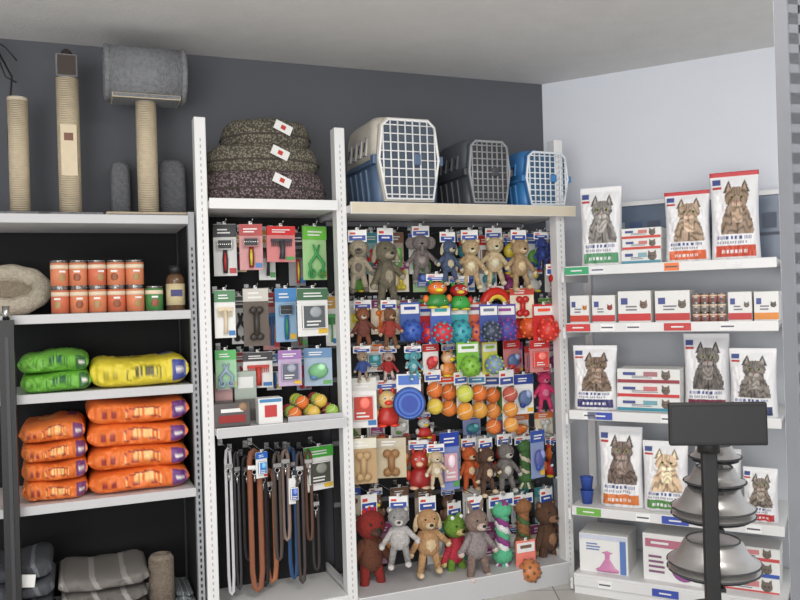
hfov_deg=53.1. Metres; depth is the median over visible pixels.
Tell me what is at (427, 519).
toy
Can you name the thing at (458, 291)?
toy
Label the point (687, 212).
bag
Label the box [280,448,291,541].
lead
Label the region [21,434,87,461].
bag
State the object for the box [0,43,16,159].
wand
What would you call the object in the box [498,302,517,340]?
toy
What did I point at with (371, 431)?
toy
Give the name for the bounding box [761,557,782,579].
box
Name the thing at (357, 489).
pack
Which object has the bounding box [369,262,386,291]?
pack
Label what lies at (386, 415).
toy
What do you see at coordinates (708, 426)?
display stand
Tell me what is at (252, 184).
pet bed
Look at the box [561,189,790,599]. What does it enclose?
shelving
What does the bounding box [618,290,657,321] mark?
box
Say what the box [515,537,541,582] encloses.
toy
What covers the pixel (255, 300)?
pack
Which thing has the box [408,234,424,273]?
toy
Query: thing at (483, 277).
toy
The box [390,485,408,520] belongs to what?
toy
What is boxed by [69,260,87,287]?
can
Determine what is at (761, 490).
bag
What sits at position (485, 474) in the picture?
toy
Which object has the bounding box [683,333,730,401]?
bag
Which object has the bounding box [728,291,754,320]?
box
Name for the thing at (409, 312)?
toy
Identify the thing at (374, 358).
toy
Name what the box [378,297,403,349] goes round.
toy
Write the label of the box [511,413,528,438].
toy
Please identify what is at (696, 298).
tin
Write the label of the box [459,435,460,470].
toy
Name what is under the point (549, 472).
toy
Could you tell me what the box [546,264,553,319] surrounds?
toy
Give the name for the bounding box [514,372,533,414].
toy
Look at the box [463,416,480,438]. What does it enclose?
toy
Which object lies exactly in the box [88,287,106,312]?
can
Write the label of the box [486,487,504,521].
toy
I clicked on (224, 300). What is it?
pack
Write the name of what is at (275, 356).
pack
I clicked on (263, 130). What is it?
pet bed
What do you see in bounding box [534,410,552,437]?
pack
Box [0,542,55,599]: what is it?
blanket
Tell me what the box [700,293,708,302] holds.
tin
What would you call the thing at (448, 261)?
toy
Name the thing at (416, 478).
toy
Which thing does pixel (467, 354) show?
toy
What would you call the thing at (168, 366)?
bag
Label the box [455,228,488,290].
toy
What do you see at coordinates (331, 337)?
pack
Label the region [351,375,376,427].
pack
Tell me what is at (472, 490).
toy
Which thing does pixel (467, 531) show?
pack
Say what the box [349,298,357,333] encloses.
toy
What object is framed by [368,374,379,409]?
pack
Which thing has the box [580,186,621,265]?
bag
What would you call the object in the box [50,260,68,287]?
can
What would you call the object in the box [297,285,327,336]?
pack
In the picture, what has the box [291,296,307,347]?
pack
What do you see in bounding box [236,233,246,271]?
pack
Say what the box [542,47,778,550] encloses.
wall
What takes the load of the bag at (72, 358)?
on the bag at (67, 379)
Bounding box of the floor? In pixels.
[482,550,619,599]
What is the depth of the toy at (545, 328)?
3.78 m
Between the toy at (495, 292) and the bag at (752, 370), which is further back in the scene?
the toy at (495, 292)
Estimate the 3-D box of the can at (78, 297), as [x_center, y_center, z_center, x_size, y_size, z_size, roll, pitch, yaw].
[-1.223,0.004,3.049,0.066,0.102,0.067,-2,0,-26]
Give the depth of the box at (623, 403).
3.53 m
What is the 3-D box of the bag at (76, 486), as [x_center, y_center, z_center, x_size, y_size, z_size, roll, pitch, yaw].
[-1.349,0.714,3.136,0.228,0.090,0.383,-2,0,-23]
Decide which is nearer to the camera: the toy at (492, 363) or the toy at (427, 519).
the toy at (427, 519)
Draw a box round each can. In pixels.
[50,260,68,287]
[51,288,69,313]
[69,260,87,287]
[69,287,87,313]
[87,260,106,286]
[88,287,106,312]
[106,260,124,286]
[107,287,125,311]
[125,260,143,286]
[126,286,144,311]
[145,286,162,310]
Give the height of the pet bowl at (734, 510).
0.085 m
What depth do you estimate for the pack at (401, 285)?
3.73 m
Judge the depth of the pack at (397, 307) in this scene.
3.73 m
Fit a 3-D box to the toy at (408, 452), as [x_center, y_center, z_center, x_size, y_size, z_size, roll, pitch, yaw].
[0.014,0.720,3.713,0.089,0.198,0.041,-2,0,-22]
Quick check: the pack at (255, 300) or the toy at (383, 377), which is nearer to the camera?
the pack at (255, 300)
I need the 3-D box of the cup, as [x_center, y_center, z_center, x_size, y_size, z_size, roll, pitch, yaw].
[0.859,0.872,3.677,0.062,0.121,0.062,-2,0,29]
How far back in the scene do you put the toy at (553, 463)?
3.86 m
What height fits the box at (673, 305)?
0.138 m
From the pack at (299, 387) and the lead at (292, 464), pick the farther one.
the pack at (299, 387)
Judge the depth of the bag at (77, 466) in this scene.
2.98 m
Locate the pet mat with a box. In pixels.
[148,551,174,599]
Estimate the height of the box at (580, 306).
0.128 m
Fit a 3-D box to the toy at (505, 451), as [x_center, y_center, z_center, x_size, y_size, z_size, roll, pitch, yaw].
[0.502,0.769,3.768,0.164,0.294,0.090,-2,0,-23]
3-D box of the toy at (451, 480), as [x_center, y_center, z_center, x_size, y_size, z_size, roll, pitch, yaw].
[0.232,0.734,3.667,0.095,0.276,0.026,-2,0,-22]
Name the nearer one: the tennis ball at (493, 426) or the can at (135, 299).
the can at (135, 299)
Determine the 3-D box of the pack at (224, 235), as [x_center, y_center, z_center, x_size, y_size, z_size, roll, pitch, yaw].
[-0.731,-0.215,3.340,0.096,0.229,0.042,-2,0,-10]
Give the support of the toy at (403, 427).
hanging from the shelving at (342, 582)
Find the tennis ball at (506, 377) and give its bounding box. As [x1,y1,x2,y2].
[499,368,518,431]
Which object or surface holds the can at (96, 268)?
on the can at (97, 296)
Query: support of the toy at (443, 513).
hanging from the shelving at (342, 582)
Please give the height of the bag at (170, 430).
0.108 m
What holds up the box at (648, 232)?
on the box at (649, 243)
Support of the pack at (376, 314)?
hanging from the shelving at (342, 582)
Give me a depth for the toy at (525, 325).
3.83 m
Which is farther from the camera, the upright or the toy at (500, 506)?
the toy at (500, 506)
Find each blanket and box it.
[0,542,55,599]
[58,549,148,599]
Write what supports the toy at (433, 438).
hanging from the shelving at (342, 582)
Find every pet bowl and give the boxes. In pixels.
[666,531,762,584]
[670,485,757,525]
[683,463,747,488]
[688,446,742,461]
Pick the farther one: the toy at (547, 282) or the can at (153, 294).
the toy at (547, 282)
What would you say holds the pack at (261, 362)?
hanging from the shelving at (342, 582)
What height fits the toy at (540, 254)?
0.195 m
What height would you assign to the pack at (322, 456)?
0.203 m
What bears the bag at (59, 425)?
on the bag at (53, 450)
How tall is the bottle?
0.183 m
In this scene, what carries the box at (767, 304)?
in the shelving at (638, 343)
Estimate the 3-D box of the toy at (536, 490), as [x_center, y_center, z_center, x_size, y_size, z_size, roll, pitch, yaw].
[0.724,1.019,4.002,0.103,0.186,0.026,-2,0,-22]
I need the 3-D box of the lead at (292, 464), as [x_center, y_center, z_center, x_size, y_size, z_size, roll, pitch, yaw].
[-0.465,0.924,3.469,0.052,0.581,0.018,-2,0,-29]
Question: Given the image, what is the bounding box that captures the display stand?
[668,401,767,599]
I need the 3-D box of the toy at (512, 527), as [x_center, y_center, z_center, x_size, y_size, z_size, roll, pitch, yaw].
[0.563,1.198,3.938,0.081,0.210,0.079,-2,0,18]
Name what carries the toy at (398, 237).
hanging from the shelving at (342, 582)
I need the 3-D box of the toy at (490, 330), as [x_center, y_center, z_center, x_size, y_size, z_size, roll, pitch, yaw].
[0.416,0.101,3.665,0.099,0.186,0.096,-2,0,-12]
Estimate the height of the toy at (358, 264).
0.288 m
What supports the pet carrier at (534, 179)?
on the shelving at (342, 582)
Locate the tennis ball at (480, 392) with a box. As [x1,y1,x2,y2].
[468,372,487,418]
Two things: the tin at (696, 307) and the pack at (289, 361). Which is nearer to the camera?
the pack at (289, 361)
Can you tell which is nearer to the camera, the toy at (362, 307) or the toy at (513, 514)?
the toy at (362, 307)
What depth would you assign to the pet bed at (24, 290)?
3.10 m
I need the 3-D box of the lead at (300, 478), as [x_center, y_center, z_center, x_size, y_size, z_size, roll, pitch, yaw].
[-0.421,0.925,3.400,0.038,0.570,0.017,-2,0,-13]
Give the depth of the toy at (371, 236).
3.67 m
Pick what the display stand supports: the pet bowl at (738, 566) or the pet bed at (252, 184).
the pet bowl at (738, 566)
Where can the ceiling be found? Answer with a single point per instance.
(520, 41)
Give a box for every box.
[214,401,250,428]
[255,396,282,424]
[570,295,594,322]
[579,521,636,575]
[592,295,618,322]
[617,366,684,384]
[617,382,685,398]
[617,396,684,412]
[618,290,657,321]
[621,227,665,239]
[621,249,665,263]
[622,238,665,250]
[642,523,703,586]
[655,290,695,321]
[724,573,782,594]
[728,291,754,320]
[731,534,782,563]
[754,291,781,320]
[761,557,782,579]
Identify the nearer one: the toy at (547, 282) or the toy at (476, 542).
the toy at (476, 542)
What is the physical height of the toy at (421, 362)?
0.144 m
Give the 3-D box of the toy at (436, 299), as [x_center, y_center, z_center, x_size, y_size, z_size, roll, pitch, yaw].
[0.168,-0.045,3.592,0.109,0.166,0.107,-2,0,28]
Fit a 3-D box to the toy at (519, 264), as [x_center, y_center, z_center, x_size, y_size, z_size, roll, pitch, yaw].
[0.564,-0.189,3.745,0.094,0.302,0.155,-2,0,43]
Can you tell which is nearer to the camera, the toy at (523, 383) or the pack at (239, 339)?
the pack at (239, 339)
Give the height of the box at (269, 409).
0.106 m
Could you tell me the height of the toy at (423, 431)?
0.135 m
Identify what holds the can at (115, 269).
on the can at (116, 296)
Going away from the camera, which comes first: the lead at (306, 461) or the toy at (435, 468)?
the lead at (306, 461)
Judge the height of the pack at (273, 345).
0.265 m
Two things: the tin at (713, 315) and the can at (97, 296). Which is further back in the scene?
the tin at (713, 315)
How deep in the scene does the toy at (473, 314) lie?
3.79 m
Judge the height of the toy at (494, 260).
0.298 m
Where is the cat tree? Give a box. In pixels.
[102,43,194,218]
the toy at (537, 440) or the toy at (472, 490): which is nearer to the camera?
the toy at (537, 440)
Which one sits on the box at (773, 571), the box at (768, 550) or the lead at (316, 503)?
the box at (768, 550)
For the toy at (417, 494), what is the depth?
3.75 m
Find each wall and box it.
[0,38,553,586]
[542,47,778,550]
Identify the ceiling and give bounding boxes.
[0,0,773,83]
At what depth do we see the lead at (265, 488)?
3.39 m
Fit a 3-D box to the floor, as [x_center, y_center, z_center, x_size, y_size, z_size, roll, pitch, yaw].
[0.042,1.399,1.500,9.000,0.100,9.000,-2,0,0]
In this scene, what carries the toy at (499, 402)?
hanging from the shelving at (342, 582)
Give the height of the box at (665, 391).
0.062 m
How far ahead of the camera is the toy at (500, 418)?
3.91 m
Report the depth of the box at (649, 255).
3.52 m
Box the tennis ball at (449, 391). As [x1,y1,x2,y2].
[438,374,456,416]
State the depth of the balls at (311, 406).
3.35 m
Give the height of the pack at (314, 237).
0.247 m
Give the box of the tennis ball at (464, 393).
[454,370,473,419]
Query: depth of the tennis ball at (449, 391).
3.69 m
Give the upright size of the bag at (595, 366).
0.291 m
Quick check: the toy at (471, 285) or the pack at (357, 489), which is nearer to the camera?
the pack at (357, 489)
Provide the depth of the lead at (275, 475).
3.36 m
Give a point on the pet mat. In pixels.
(160, 563)
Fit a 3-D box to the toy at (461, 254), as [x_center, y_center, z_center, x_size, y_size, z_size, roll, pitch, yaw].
[0.310,-0.226,3.853,0.076,0.207,0.077,-2,0,29]
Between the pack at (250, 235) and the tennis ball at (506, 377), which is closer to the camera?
the pack at (250, 235)
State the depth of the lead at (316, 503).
3.51 m
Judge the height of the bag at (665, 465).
0.302 m
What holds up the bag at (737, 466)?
in the shelving at (638, 343)
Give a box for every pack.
[213,221,236,275]
[213,373,232,402]
[214,287,235,337]
[215,347,236,387]
[232,293,243,343]
[233,370,256,419]
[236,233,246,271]
[236,349,245,370]
[239,221,262,269]
[242,285,268,346]
[243,349,272,387]
[255,449,267,478]
[259,227,275,279]
[263,289,279,349]
[266,223,295,261]
[267,351,281,389]
[274,285,296,341]
[278,347,301,386]
[288,229,305,285]
[288,475,298,503]
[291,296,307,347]
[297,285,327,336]
[297,350,311,389]
[302,223,326,279]
[303,345,332,385]
[303,443,333,491]
[326,294,335,345]
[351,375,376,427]
[353,428,360,437]
[353,435,376,483]
[355,487,360,520]
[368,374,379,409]
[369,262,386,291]
[370,300,384,333]
[376,436,406,477]
[394,298,412,333]
[395,262,408,291]
[463,528,468,559]
[530,522,539,539]
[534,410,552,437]
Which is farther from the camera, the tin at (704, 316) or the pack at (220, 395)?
the tin at (704, 316)
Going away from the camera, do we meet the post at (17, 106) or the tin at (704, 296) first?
the post at (17, 106)
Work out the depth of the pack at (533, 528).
3.98 m
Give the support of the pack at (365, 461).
hanging from the shelving at (342, 582)
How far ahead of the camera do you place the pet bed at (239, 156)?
3.26 m
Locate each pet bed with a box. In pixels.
[0,264,50,315]
[206,143,318,174]
[207,170,325,200]
[219,118,310,148]
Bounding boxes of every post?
[0,96,51,213]
[38,49,103,213]
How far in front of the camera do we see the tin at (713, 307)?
3.38 m
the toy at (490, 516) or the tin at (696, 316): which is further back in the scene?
the toy at (490, 516)
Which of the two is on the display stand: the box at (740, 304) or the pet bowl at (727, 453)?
the pet bowl at (727, 453)
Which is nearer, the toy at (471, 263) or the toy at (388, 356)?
the toy at (388, 356)
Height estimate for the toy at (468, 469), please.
0.265 m
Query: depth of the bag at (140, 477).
3.10 m
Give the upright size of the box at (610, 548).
0.188 m
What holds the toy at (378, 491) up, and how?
hanging from the shelving at (342, 582)
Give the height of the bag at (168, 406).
0.106 m
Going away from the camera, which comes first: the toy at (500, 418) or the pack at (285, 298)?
the pack at (285, 298)
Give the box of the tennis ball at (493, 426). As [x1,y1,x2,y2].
[481,370,500,434]
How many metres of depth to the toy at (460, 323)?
3.64 m
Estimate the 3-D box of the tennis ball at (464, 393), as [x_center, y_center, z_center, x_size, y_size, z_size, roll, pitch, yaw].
[0.293,0.430,3.619,0.084,0.229,0.081,-2,0,-41]
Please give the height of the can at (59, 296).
0.102 m
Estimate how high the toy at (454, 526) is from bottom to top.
0.389 m
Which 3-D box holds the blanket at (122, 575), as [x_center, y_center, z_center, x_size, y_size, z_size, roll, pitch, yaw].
[-1.175,1.131,3.173,0.324,0.194,0.368,-2,0,-22]
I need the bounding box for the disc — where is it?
[393,371,425,419]
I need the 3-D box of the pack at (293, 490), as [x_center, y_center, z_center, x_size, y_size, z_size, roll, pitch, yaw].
[-0.447,0.806,3.391,0.045,0.121,0.026,-2,0,-26]
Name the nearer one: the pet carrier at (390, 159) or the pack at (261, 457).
the pack at (261, 457)
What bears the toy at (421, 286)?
hanging from the shelving at (342, 582)
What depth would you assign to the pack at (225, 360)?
3.29 m
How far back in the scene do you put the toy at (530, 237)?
3.99 m
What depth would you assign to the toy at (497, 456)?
3.91 m
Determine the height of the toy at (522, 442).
0.267 m
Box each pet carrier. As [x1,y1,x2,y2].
[345,117,442,202]
[437,139,512,204]
[506,150,570,205]
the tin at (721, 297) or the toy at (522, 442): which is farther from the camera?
the toy at (522, 442)
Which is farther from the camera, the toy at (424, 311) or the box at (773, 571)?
the toy at (424, 311)
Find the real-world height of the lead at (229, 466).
0.615 m
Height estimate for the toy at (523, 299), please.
0.154 m
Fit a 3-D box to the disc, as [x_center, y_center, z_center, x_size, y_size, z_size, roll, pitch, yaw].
[0.041,0.424,3.529,0.146,0.214,0.036,-2,0,-2]
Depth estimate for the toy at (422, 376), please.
3.77 m
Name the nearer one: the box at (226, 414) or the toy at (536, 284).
the box at (226, 414)
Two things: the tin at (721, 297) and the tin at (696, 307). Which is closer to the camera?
the tin at (721, 297)
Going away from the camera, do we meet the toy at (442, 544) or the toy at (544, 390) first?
the toy at (442, 544)
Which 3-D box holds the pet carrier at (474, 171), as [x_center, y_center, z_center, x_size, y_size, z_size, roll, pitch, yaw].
[0.344,-0.585,3.790,0.256,0.344,0.369,-2,0,-22]
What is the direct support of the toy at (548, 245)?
hanging from the shelving at (342, 582)
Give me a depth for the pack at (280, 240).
3.38 m
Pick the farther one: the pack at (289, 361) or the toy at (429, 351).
the toy at (429, 351)
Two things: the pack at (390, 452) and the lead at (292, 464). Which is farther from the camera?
the pack at (390, 452)
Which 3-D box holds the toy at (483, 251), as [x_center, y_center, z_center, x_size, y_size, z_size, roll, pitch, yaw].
[0.427,-0.227,3.897,0.098,0.199,0.026,-2,0,-22]
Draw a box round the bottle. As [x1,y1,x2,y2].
[166,265,184,310]
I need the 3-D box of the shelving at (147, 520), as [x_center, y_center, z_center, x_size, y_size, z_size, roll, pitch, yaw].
[-1.261,0.527,3.147,0.884,1.721,0.524,-2,0,-22]
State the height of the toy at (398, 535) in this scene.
0.323 m
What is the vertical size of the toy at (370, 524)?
0.470 m
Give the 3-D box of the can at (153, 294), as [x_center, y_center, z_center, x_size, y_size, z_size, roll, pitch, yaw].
[-0.969,-0.003,3.153,0.068,0.102,0.069,-2,0,-22]
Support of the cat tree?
on the shelving at (147, 520)
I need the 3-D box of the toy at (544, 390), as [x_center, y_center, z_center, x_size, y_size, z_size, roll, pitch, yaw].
[0.710,0.426,3.919,0.137,0.246,0.074,-2,0,-10]
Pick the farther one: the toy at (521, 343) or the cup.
the toy at (521, 343)
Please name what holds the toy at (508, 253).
hanging from the shelving at (342, 582)
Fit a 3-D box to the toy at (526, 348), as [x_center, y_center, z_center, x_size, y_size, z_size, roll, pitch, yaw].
[0.672,0.288,3.990,0.102,0.143,0.026,-2,0,-22]
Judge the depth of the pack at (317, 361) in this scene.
3.44 m
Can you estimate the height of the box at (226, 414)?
0.097 m
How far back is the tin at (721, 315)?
3.36 m
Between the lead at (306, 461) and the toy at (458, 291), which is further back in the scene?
the toy at (458, 291)
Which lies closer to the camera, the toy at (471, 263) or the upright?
the upright
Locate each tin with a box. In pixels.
[692,294,700,302]
[692,303,700,312]
[693,313,700,321]
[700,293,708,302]
[701,303,708,312]
[701,312,709,320]
[709,293,717,302]
[709,303,717,311]
[709,312,717,320]
[717,293,725,302]
[718,302,725,311]
[718,312,726,320]
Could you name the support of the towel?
in the shelving at (147, 520)
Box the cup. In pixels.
[580,475,593,503]
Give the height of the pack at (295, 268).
0.250 m
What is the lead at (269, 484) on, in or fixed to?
hanging from the shelving at (342, 582)
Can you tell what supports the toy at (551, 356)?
hanging from the shelving at (342, 582)
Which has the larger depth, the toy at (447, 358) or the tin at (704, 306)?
the toy at (447, 358)
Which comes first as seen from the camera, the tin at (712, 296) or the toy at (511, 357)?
the tin at (712, 296)
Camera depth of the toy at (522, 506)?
3.82 m
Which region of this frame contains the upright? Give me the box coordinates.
[773,0,799,599]
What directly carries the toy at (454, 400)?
hanging from the shelving at (342, 582)
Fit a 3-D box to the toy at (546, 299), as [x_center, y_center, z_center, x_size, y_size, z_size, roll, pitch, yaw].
[0.750,0.075,4.018,0.104,0.192,0.041,-2,0,-22]
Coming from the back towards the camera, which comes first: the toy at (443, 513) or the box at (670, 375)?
the toy at (443, 513)
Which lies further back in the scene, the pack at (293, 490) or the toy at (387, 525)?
the toy at (387, 525)
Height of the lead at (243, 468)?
0.455 m
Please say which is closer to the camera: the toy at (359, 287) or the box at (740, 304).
the box at (740, 304)
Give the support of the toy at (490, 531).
hanging from the shelving at (342, 582)
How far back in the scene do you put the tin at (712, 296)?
3.37 m
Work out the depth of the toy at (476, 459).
3.87 m
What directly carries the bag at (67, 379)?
on the shelving at (147, 520)
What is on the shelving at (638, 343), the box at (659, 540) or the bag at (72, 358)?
the box at (659, 540)
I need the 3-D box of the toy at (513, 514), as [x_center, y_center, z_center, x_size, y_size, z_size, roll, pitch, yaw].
[0.596,1.007,3.951,0.100,0.181,0.026,-2,0,-22]
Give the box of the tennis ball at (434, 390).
[424,369,442,414]
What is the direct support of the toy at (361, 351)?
hanging from the shelving at (342, 582)
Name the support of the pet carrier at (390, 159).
on the shelving at (342, 582)
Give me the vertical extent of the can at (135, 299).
0.102 m
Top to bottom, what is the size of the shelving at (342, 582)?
2.096 m
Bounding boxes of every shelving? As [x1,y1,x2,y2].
[0,212,204,599]
[192,117,575,599]
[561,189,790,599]
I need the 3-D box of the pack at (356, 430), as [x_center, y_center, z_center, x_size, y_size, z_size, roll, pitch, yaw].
[-0.215,0.562,3.627,0.085,0.129,0.028,-2,0,-22]
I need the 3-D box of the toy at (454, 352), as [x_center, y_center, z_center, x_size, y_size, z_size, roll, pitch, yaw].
[0.260,0.273,3.827,0.076,0.147,0.074,-2,0,17]
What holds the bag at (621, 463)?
in the shelving at (638, 343)
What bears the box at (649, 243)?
on the box at (649, 255)
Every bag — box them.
[17,347,88,373]
[18,410,85,442]
[20,368,91,392]
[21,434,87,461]
[22,453,87,480]
[22,472,87,500]
[85,394,188,423]
[87,417,187,446]
[87,439,188,469]
[88,461,189,493]
[89,351,188,387]
[573,345,616,409]
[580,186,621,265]
[598,425,643,508]
[642,440,687,511]
[664,189,711,261]
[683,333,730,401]
[695,447,741,492]
[709,169,760,259]
[729,348,778,417]
[743,466,778,523]
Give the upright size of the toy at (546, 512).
0.415 m
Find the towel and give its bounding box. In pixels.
[174,577,193,599]
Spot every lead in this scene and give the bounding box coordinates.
[224,447,234,594]
[233,451,242,590]
[241,454,248,560]
[246,448,264,592]
[262,468,278,583]
[262,477,269,586]
[272,450,283,560]
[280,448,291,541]
[285,446,298,579]
[295,451,306,583]
[303,449,313,540]
[312,493,320,570]
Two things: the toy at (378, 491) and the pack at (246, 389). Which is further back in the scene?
the toy at (378, 491)
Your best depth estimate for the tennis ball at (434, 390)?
3.60 m
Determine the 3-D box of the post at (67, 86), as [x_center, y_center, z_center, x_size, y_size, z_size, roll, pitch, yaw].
[-1.313,-0.654,3.169,0.240,0.683,0.240,-2,0,-22]
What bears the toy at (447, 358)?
hanging from the shelving at (342, 582)
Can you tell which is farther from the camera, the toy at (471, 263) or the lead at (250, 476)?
the toy at (471, 263)
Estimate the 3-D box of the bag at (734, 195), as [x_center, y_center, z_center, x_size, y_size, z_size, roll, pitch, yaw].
[1.411,-0.353,3.370,0.194,0.376,0.109,-2,0,26]
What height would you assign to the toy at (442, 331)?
0.191 m
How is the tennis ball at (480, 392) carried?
hanging from the shelving at (342, 582)
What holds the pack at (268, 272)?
hanging from the shelving at (342, 582)
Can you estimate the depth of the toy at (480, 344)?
3.88 m
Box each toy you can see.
[348,227,374,293]
[349,267,363,291]
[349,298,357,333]
[350,298,377,347]
[353,343,372,382]
[356,491,394,586]
[363,230,378,273]
[364,342,382,371]
[367,424,384,436]
[369,485,385,516]
[370,225,405,309]
[376,380,399,427]
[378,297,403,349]
[378,345,398,382]
[379,493,419,570]
[380,522,391,563]
[383,377,396,393]
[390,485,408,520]
[391,417,408,436]
[392,230,403,273]
[394,433,410,471]
[399,300,422,341]
[404,343,423,380]
[405,224,437,283]
[405,342,422,372]
[406,438,430,489]
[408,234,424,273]
[409,494,451,578]
[413,262,430,291]
[413,372,423,394]
[414,488,432,515]
[415,412,433,438]
[417,302,430,343]
[417,434,435,469]
[422,342,438,374]
[423,272,451,308]
[425,441,448,489]
[427,521,444,564]
[430,304,453,343]
[436,230,463,285]
[439,430,459,490]
[440,343,456,376]
[440,489,453,522]
[441,500,465,571]
[448,274,472,310]
[449,343,456,363]
[451,310,472,342]
[451,376,467,404]
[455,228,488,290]
[456,270,474,291]
[456,341,481,377]
[457,234,464,274]
[457,494,498,582]
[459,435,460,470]
[459,436,480,493]
[462,486,480,520]
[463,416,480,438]
[468,300,485,342]
[472,433,485,475]
[475,436,501,497]
[478,235,495,273]
[479,267,496,291]
[479,302,501,341]
[479,343,481,370]
[480,284,509,303]
[481,226,510,287]
[482,341,504,374]
[485,520,494,555]
[486,413,504,437]
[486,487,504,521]
[488,492,513,566]
[493,432,522,495]
[494,437,499,476]
[497,386,512,412]
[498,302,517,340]
[502,272,519,291]
[503,232,513,273]
[503,339,519,373]
[504,228,536,291]
[509,286,533,317]
[509,522,516,551]
[510,485,528,522]
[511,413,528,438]
[512,492,532,556]
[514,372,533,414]
[514,434,533,489]
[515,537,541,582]
[516,300,534,338]
[519,342,522,370]
[523,265,541,291]
[524,231,541,273]
[524,346,529,372]
[529,338,549,372]
[530,428,545,478]
[532,302,560,341]
[533,230,550,269]
[533,364,554,412]
[534,485,552,522]
[534,486,558,557]
[538,296,551,303]
[544,265,550,291]
[544,434,553,477]
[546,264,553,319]
[547,232,550,262]
[549,342,553,371]
[550,434,556,478]
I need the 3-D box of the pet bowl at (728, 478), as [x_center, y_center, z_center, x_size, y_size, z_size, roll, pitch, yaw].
[0.919,0.508,2.338,0.178,0.048,0.178,-2,0,0]
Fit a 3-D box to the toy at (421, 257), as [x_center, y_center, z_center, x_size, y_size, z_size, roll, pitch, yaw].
[0.099,-0.213,3.674,0.155,0.278,0.094,-2,0,-5]
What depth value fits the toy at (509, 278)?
3.92 m
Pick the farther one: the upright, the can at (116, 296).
the can at (116, 296)
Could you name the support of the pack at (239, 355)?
hanging from the shelving at (342, 582)
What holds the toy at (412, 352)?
hanging from the shelving at (342, 582)
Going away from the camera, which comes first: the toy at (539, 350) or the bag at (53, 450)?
the bag at (53, 450)
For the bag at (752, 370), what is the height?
0.282 m
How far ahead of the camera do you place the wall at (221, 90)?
3.68 m
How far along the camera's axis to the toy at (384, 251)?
3.54 m
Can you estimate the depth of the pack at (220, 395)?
3.33 m
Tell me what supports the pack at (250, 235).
hanging from the shelving at (342, 582)
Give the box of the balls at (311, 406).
[283,392,342,421]
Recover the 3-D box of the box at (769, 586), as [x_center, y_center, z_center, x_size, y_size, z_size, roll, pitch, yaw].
[1.503,1.194,3.413,0.224,0.076,0.167,-2,0,29]
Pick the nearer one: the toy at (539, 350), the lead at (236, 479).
the lead at (236, 479)
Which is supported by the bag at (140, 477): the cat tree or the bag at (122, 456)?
the bag at (122, 456)
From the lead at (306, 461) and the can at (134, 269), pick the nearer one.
the can at (134, 269)

